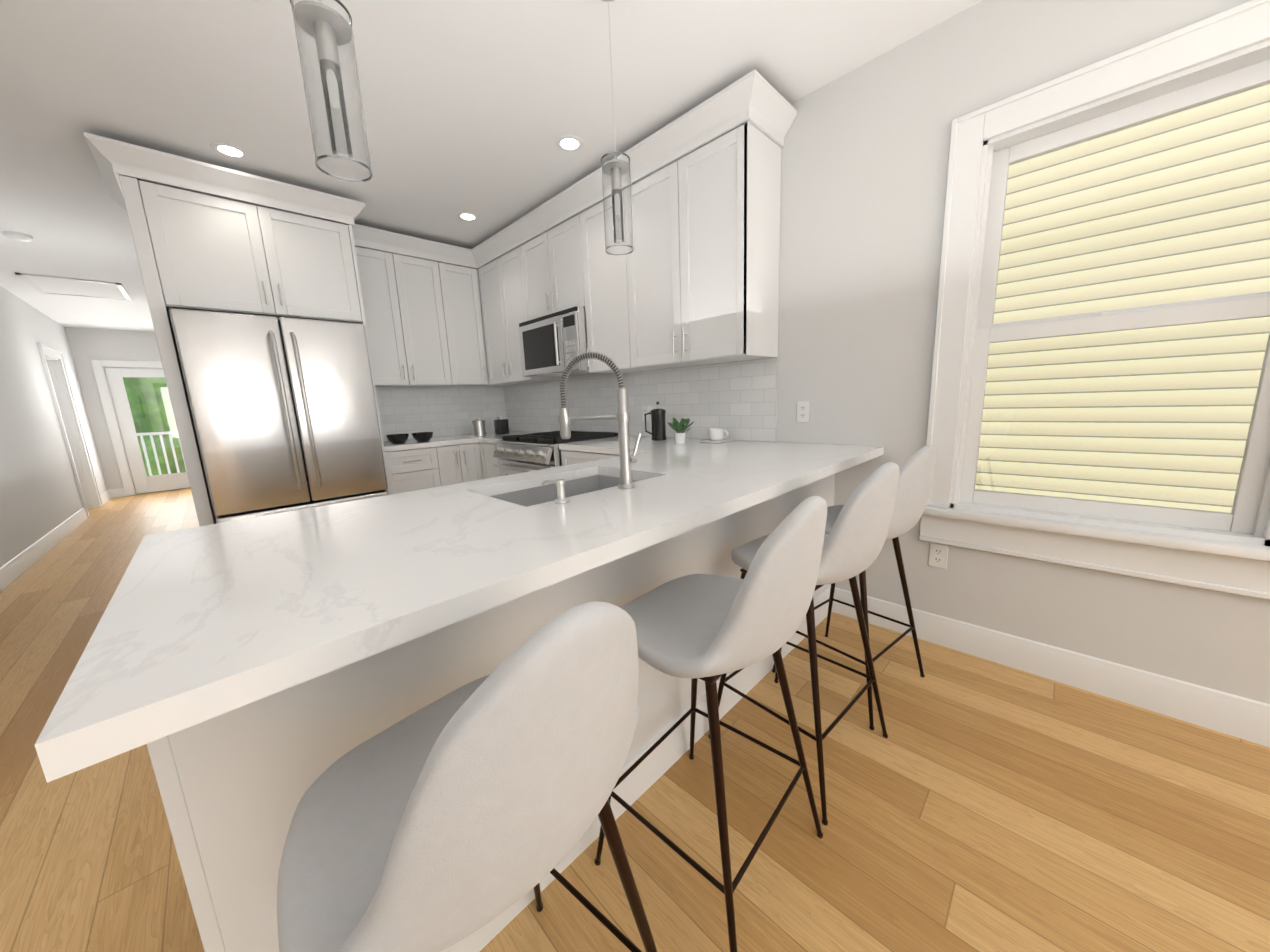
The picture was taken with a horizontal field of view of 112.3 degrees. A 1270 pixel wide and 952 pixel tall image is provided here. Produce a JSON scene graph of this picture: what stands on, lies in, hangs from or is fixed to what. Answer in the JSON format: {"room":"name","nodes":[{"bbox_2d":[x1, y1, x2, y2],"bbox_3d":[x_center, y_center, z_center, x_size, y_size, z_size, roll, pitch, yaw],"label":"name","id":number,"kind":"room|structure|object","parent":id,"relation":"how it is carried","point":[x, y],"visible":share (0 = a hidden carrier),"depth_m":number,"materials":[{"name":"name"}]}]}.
{"room":"kitchen","nodes":[
{"label":"kitchen","id":0,"kind":"room"},
{"bbox_2d":[0,0,981,331],"bbox_3d":[-2.855,-1.648,1.535,6.250,0.120,14.940,-12,14,-44],"label":"ceiling","id":1,"kind":"structure","parent":0,"point":[478,108],"depth_m":1.92,"materials":[{"name":"white paint"}]},
{"bbox_2d":[2,231,32,241],"bbox_3d":[-4.621,-1.791,3.188,0.136,0.033,0.136,-12,14,-44],"label":"smoke detector","id":2,"kind":"object","parent":1,"relation":"attached to","point":[17,236],"visible":1,"depth_m":3.16,"materials":[{"name":"white plastic"}]},
{"bbox_2d":[15,273,131,300],"bbox_3d":[-5.875,-1.985,4.507,0.650,0.013,0.900,-12,14,-44],"label":"ceiling vent","id":3,"kind":"object","parent":1,"relation":"in","point":[43,284],"visible":1,"depth_m":4.47,"materials":[{"name":"white metal"}]},
{"bbox_2d":[210,142,248,158],"bbox_3d":[-2.177,-1.748,2.290,0.155,0.004,0.155,6,13,39],"label":"recessed light","id":4,"kind":"object","parent":1,"relation":"in","point":[228,150],"depth_m":2.28,"materials":[{"name":"white"}]},
{"bbox_2d":[290,0,372,181],"bbox_3d":[-0.662,-1.111,0.866,0.116,0.880,0.116,-12,14,-44],"label":"pendant light","id":5,"kind":"object","parent":1,"relation":"hanging from","point":[327,28],"visible":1,"depth_m":0.91,"materials":[{"name":"clear glass"}]},
{"bbox_2d":[457,212,478,220],"bbox_3d":[-1.259,-1.950,3.201,0.155,0.004,0.155,6,13,39],"label":"recessed light","id":6,"kind":"object","parent":1,"relation":"in","point":[466,216],"depth_m":3.20,"materials":[{"name":"white"}]},
{"bbox_2d":[555,135,583,151],"bbox_3d":[-0.362,-1.836,2.352,0.155,0.004,0.155,6,13,39],"label":"recessed light","id":7,"kind":"object","parent":1,"relation":"in","point":[569,143],"depth_m":2.35,"materials":[{"name":"white"}]},
{"bbox_2d":[601,0,633,255],"bbox_3d":[-0.076,-1.261,1.507,0.116,0.860,0.116,-12,14,-44],"label":"pendant light","id":8,"kind":"object","parent":1,"relation":"hanging from","point":[615,169],"visible":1,"depth_m":1.54,"materials":[{"name":"clear glass"}]},
{"bbox_2d":[0,487,1269,951],"bbox_3d":[-2.742,1.027,2.016,6.250,0.120,14.940,-12,14,-44],"label":"floor","id":9,"kind":"structure","parent":0,"point":[976,803],"depth_m":1.20,"materials":[{"name":"brown wood"}]},
{"bbox_2d":[119,175,390,525],"bbox_3d":[-2.454,-0.447,2.962,1.012,2.420,0.770,-12,14,-44],"label":"surround","id":10,"kind":"object","parent":9,"relation":"on","point":[199,251],"visible":0.88,"depth_m":2.47,"materials":[{"name":"white wood"}]},
{"bbox_2d":[169,308,388,523],"bbox_3d":[-2.374,-0.126,2.983,0.910,1.775,0.861,-12,14,-44],"label":"fridge","id":11,"kind":"object","parent":9,"relation":"on","point":[284,413],"visible":0.67,"depth_m":2.62,"materials":[{"name":"silver metal"}]},
{"bbox_2d":[147,577,574,951],"bbox_3d":[-0.638,0.595,1.095,0.675,0.880,0.680,-12,14,-44],"label":"panel","id":12,"kind":"object","parent":9,"relation":"on","point":[235,784],"depth_m":0.67,"materials":[{"name":"white wood"}]},
{"bbox_2d":[118,483,510,586],"bbox_3d":[-0.686,0.138,1.040,0.720,0.038,0.360,-12,14,-44],"label":"countertop","id":13,"kind":"structure","parent":12,"relation":"on","point":[200,548],"depth_m":1.01,"materials":[{"name":"stone"}]},
{"bbox_2d":[385,447,438,493],"bbox_3d":[-1.956,0.190,3.660,0.454,0.880,0.616,-12,14,-44],"label":"base cabinet","id":14,"kind":"object","parent":9,"relation":"on","point":[409,469],"depth_m":3.38,"materials":[{"name":"white wood"}]},
{"bbox_2d":[435,443,478,485],"bbox_3d":[-1.673,0.135,3.898,0.385,0.880,0.672,-12,14,-44],"label":"base cabinet","id":15,"kind":"object","parent":9,"relation":"on","point":[458,463],"depth_m":3.63,"materials":[{"name":"white"}]},
{"bbox_2d":[277,601,657,951],"bbox_3d":[-0.209,0.602,0.630,0.475,0.993,0.460,6,13,39],"label":"stool","id":16,"kind":"object","parent":9,"relation":"on","point":[448,820],"visible":1,"depth_m":0.40,"materials":[{"name":"plastic"}]},
{"bbox_2d":[475,442,499,479],"bbox_3d":[-0.997,0.113,3.864,0.664,0.880,0.475,-12,14,-44],"label":"base cabinet","id":17,"kind":"object","parent":9,"relation":"on","point":[485,451],"depth_m":3.71,"materials":[{"name":"white wood"}]},
{"bbox_2d":[384,432,506,451],"bbox_3d":[-1.641,-0.335,3.898,1.389,0.038,0.627,-12,14,-44],"label":"countertop","id":18,"kind":"structure","parent":17,"relation":"on","point":[465,438],"depth_m":3.54,"materials":[{"name":"stone"}]},
{"bbox_2d":[386,432,432,443],"bbox_3d":[-1.844,-0.313,3.499,0.347,0.074,0.164,-9,12,-34],"label":"bowls","id":19,"kind":"object","parent":18,"relation":"on","point":[403,438],"visible":1,"depth_m":3.47,"materials":[{"name":"black ceramic"}]},
{"bbox_2d":[472,418,485,435],"bbox_3d":[-1.454,-0.457,3.965,0.116,0.162,0.116,-12,14,-44],"label":"decorative canister","id":20,"kind":"object","parent":18,"relation":"on","point":[478,424],"visible":1,"depth_m":3.92,"materials":[{"name":"silver metal"}]},
{"bbox_2d":[494,416,508,434],"bbox_3d":[-1.270,-0.481,4.047,0.100,0.165,0.100,-12,14,-44],"label":"coffee grinder","id":21,"kind":"object","parent":18,"relation":"on","point":[501,425],"visible":1,"depth_m":4.01,"materials":[{"name":"black metal"}]},
{"bbox_2d":[475,431,540,443],"bbox_3d":[-1.000,-0.339,3.771,0.657,0.038,0.436,-12,14,-44],"label":"countertop","id":22,"kind":"structure","parent":17,"relation":"on","point":[493,439],"depth_m":3.75,"materials":[{"name":"stone"}]},
{"bbox_2d":[493,430,617,475],"bbox_3d":[-0.599,0.147,3.383,0.742,0.950,0.752,-12,14,-44],"label":"range","id":23,"kind":"object","parent":9,"relation":"on","point":[520,453],"visible":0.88,"depth_m":3.09,"materials":[{"name":"silver metal"}]},
{"bbox_2d":[561,450,618,465],"bbox_3d":[0.036,0.254,2.836,0.667,0.880,0.915,-12,14,-44],"label":"base cabinet","id":24,"kind":"object","parent":9,"relation":"on","point":[568,457],"depth_m":2.75,"materials":[{"name":"white wood"}]},
{"bbox_2d":[559,436,692,453],"bbox_3d":[-0.008,-0.204,2.786,0.657,0.038,0.836,-12,14,-44],"label":"countertop","id":25,"kind":"structure","parent":24,"relation":"on","point":[604,445],"depth_m":2.73,"materials":[{"name":"stone"}]},
{"bbox_2d":[645,402,665,440],"bbox_3d":[0.144,-0.367,2.828,0.100,0.253,0.130,-12,14,-44],"label":"press","id":26,"kind":"object","parent":25,"relation":"on","point":[658,424],"visible":1,"depth_m":2.79,"materials":[{"name":"black metal"}]},
{"bbox_2d":[667,418,693,443],"bbox_3d":[0.269,-0.273,2.552,0.162,0.155,0.150,-12,14,-44],"label":"decorative plant","id":27,"kind":"object","parent":25,"relation":"on","point":[680,435],"visible":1,"depth_m":2.52,"materials":[{"name":"green plant"}]},
{"bbox_2d":[571,541,702,760],"bbox_3d":[-0.183,0.599,1.568,0.620,0.666,0.660,-12,14,-44],"label":"panel","id":28,"kind":"object","parent":9,"relation":"on","point":[662,697],"depth_m":1.29,"materials":[{"name":"white wood"}]},
{"bbox_2d":[595,496,826,951],"bbox_3d":[0.193,0.509,1.041,0.477,0.997,0.482,-12,14,-44],"label":"stool","id":29,"kind":"object","parent":9,"relation":"on","point":[710,630],"visible":0.96,"depth_m":0.84,"materials":[{"name":"plastic"}]},
{"bbox_2d":[663,494,782,694],"bbox_3d":[0.178,0.408,1.943,0.553,0.880,0.713,-12,14,-44],"label":"base cabinet","id":30,"kind":"object","parent":9,"relation":"on","point":[717,539],"depth_m":1.55,"materials":[{"name":"white wood"}]},
{"bbox_2d":[35,439,883,782],"bbox_3d":[0.011,0.020,1.535,2.427,0.038,0.930,-12,14,-44],"label":"countertop","id":31,"kind":"structure","parent":30,"relation":"on","point":[195,625],"depth_m":0.67,"materials":[{"name":"stone"}]},
{"bbox_2d":[541,479,568,503],"bbox_3d":[-0.220,0.039,1.185,0.049,0.064,0.073,-12,14,-44],"label":"soap dispenser","id":32,"kind":"object","parent":31,"relation":"on","point":[561,498],"visible":1,"depth_m":1.17,"materials":[{"name":"silver metal"}]},
{"bbox_2d":[489,475,639,506],"bbox_3d":[-0.219,0.161,1.508,0.604,0.209,0.414,-12,14,-44],"label":"sink","id":33,"kind":"object","parent":31,"relation":"in","point":[538,495],"visible":0.04,"depth_m":1.67,"materials":[{"name":"silver metal"}]},
{"bbox_2d":[558,351,640,488],"bbox_3d":[-0.112,-0.177,1.350,0.181,0.422,0.226,-12,14,-44],"label":"kitchen faucet","id":34,"kind":"object","parent":31,"relation":"on","point":[621,417],"visible":1,"depth_m":1.31,"materials":[{"name":"silver metal"}]},
{"bbox_2d":[700,428,732,443],"bbox_3d":[0.487,-0.244,2.555,0.150,0.078,0.140,-12,14,-44],"label":"mug","id":35,"kind":"object","parent":31,"relation":"on","point":[716,435],"visible":0.98,"depth_m":2.52,"materials":[{"name":"white ceramic"}]},
{"bbox_2d":[708,462,899,825],"bbox_3d":[0.552,0.431,1.394,0.483,0.997,0.486,-12,14,-44],"label":"stool","id":36,"kind":"object","parent":9,"relation":"on","point":[854,541],"visible":0.73,"depth_m":1.17,"materials":[{"name":"plastic"}]},
{"bbox_2d":[772,445,936,729],"bbox_3d":[0.889,0.361,1.713,0.460,0.994,0.474,-10,13,-37],"label":"stool","id":37,"kind":"object","parent":9,"relation":"on","point":[916,469],"visible":0.58,"depth_m":1.51,"materials":[{"name":"plastic"}]},
{"bbox_2d":[0,0,1269,703],"bbox_3d":[-2.798,-0.310,1.776,6.250,2.600,14.940,-12,14,-44],"label":"wall","id":38,"kind":"structure","parent":0,"point":[864,170],"depth_m":1.92,"materials":[{"name":"white paint"}]},
{"bbox_2d":[0,508,87,591],"bbox_3d":[-5.394,0.681,3.831,0.016,0.140,4.500,-12,14,-44],"label":"baseboard","id":39,"kind":"structure","parent":38,"relation":"attached to","point":[19,564],"depth_m":3.85,"materials":[{"name":"white wood"}]},
{"bbox_2d":[37,343,102,517],"bbox_3d":[-7.430,-0.557,5.525,0.196,2.146,1.042,-12,14,-44],"label":"door frame","id":40,"kind":"structure","parent":38,"relation":"attached to","point":[52,359],"depth_m":5.78,"materials":[{"name":"white wood"}]},
{"bbox_2d":[100,489,111,504],"bbox_3d":[-8.011,0.325,6.430,0.016,0.140,0.930,-12,14,-44],"label":"baseboard","id":41,"kind":"structure","parent":38,"relation":"attached to","point":[106,496],"depth_m":6.50,"materials":[{"name":"white"}]},
{"bbox_2d":[91,360,162,495],"bbox_3d":[-7.958,-0.805,7.064,0.983,2.134,0.138,-12,14,-44],"label":"door frame","id":42,"kind":"structure","parent":38,"relation":"attached to","point":[98,366],"depth_m":6.72,"materials":[{"name":"white wood"}]},
{"bbox_2d":[104,368,189,493],"bbox_3d":[-7.930,-0.760,7.085,0.824,2.015,0.093,-12,14,-44],"label":"end door","id":43,"kind":"structure","parent":38,"relation":"in","point":[143,482],"depth_m":6.96,"materials":[{"name":"white wood"}]},
{"bbox_2d":[332,221,455,386],"bbox_3d":[-2.009,-1.353,3.602,0.773,1.162,0.326,-12,14,-44],"label":"upper cabinet","id":44,"kind":"object","parent":38,"relation":"attached to","point":[399,304],"depth_m":3.46,"materials":[{"name":"white wood"}]},
{"bbox_2d":[375,386,505,440],"bbox_3d":[-1.874,-0.614,4.071,1.384,0.468,0.004,-12,14,-44],"label":"backsplash","id":45,"kind":"structure","parent":38,"relation":"attached to","point":[442,411],"depth_m":4.06,"materials":[{"name":"tile"}]},
{"bbox_2d":[428,240,483,386],"bbox_3d":[-1.644,-1.424,3.911,0.427,1.162,0.394,-12,14,-44],"label":"upper cabinet","id":46,"kind":"object","parent":38,"relation":"attached to","point":[453,286],"depth_m":3.79,"materials":[{"name":"white wood"}]},
{"bbox_2d":[472,237,511,384],"bbox_3d":[-1.174,-1.442,3.899,0.388,1.162,0.458,-12,14,-44],"label":"upper cabinet","id":47,"kind":"object","parent":38,"relation":"attached to","point":[486,255],"depth_m":3.81,"materials":[{"name":"white wood"}]},
{"bbox_2d":[500,225,561,384],"bbox_3d":[-0.902,-1.413,3.670,0.327,1.162,0.489,-12,14,-44],"label":"upper cabinet","id":48,"kind":"object","parent":38,"relation":"attached to","point":[512,242],"depth_m":3.53,"materials":[{"name":"white wood"}]},
{"bbox_2d":[520,189,583,320],"bbox_3d":[-0.511,-1.577,3.234,0.327,0.717,0.760,-12,14,-44],"label":"upper cabinet","id":49,"kind":"object","parent":38,"relation":"attached to","point":[553,267],"depth_m":3.07,"materials":[{"name":"white wood"}]},
{"bbox_2d":[518,306,597,376],"bbox_3d":[-0.533,-1.004,3.291,0.456,0.420,0.752,-12,14,-44],"label":"microwave","id":50,"kind":"object","parent":49,"relation":"attached to","point":[552,344],"visible":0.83,"depth_m":3.11,"materials":[{"name":"silver metal"}]},
{"bbox_2d":[576,173,622,373],"bbox_3d":[-0.085,-1.301,2.859,0.327,1.162,0.540,-12,14,-44],"label":"upper cabinet","id":51,"kind":"object","parent":38,"relation":"attached to","point":[602,309],"depth_m":2.78,"materials":[{"name":"white wood"}]},
{"bbox_2d":[442,586,835,951],"bbox_3d":[0.222,0.862,1.502,2.401,0.140,0.016,-12,14,-44],"label":"baseboard","id":52,"kind":"structure","parent":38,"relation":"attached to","point":[677,743],"depth_m":1.34,"materials":[{"name":"white wood"}]},
{"bbox_2d":[504,357,777,441],"bbox_3d":[-0.291,-0.573,3.468,0.004,0.468,3.082,-12,14,-44],"label":"backsplash","id":53,"kind":"structure","parent":38,"relation":"attached to","point":[737,400],"depth_m":2.90,"materials":[{"name":"tile"}]},
{"bbox_2d":[642,405,648,420],"bbox_3d":[0.076,-0.458,3.110,0.007,0.114,0.070,-12,14,-44],"label":"outlet","id":54,"kind":"object","parent":53,"relation":"attached to","point":[645,409],"visible":0.83,"depth_m":3.10,"materials":[{"name":"white plastic"}]},
{"bbox_2d":[612,81,787,372],"bbox_3d":[0.336,-1.244,2.442,0.327,1.162,0.887,-12,14,-44],"label":"upper cabinet","id":55,"kind":"object","parent":38,"relation":"attached to","point":[692,279],"depth_m":2.21,"materials":[{"name":"white wood"}]},
{"bbox_2d":[797,401,809,421],"bbox_3d":[0.906,-0.346,2.293,0.007,0.114,0.070,-12,14,-44],"label":"outlet","id":56,"kind":"object","parent":38,"relation":"attached to","point":[803,411],"visible":1,"depth_m":2.29,"materials":[{"name":"white plastic"}]},
{"bbox_2d":[928,542,948,568],"bbox_3d":[1.393,0.365,1.954,0.007,0.114,0.070,-12,14,-44],"label":"electrical outlet","id":57,"kind":"object","parent":38,"relation":"attached to","point":[938,554],"visible":1,"depth_m":1.95,"materials":[{"name":"white plastic"}]},
{"bbox_2d":[836,588,1269,747],"bbox_3d":[2.811,0.911,0.619,0.016,0.140,4.920,-12,14,-44],"label":"baseboard","id":58,"kind":"structure","parent":38,"relation":"attached to","point":[1230,714],"depth_m":1.65,"materials":[{"name":"white wood"}]},
{"bbox_2d":[919,0,1269,599],"bbox_3d":[1.692,-0.513,1.515,0.200,1.727,1.070,-12,14,-44],"label":"window","id":59,"kind":"structure","parent":38,"relation":"in","point":[1248,514],"depth_m":1.53,"materials":[{"name":"white wood"}]},
{"label":"outside","id":60,"kind":"structure","parent":0,"visible":0},
{"bbox_2d":[123,377,185,475],"bbox_3d":[-12.248,-4.779,12.179,20.000,9.500,0.100,-12,14,-44],"label":"foliage","id":61,"kind":"object","parent":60,"point":[157,411],"depth_m":11.65,"materials":[{"name":"green plant"}]},
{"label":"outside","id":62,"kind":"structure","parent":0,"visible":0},
{"bbox_2d":[136,431,186,493],"bbox_3d":[-8.389,-0.322,8.138,4.500,1.080,1.875,-12,14,-44],"label":"railing","id":63,"kind":"object","parent":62,"point":[154,448],"depth_m":8.38,"materials":[{"name":"white wood"}]},
{"bbox_2d":[975,84,1269,512],"bbox_3d":[3.699,-3.666,2.228,0.130,9.500,12.000,-12,14,-44],"label":"house siding","id":64,"kind":"structure","parent":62,"point":[1002,317],"depth_m":2.96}
]}

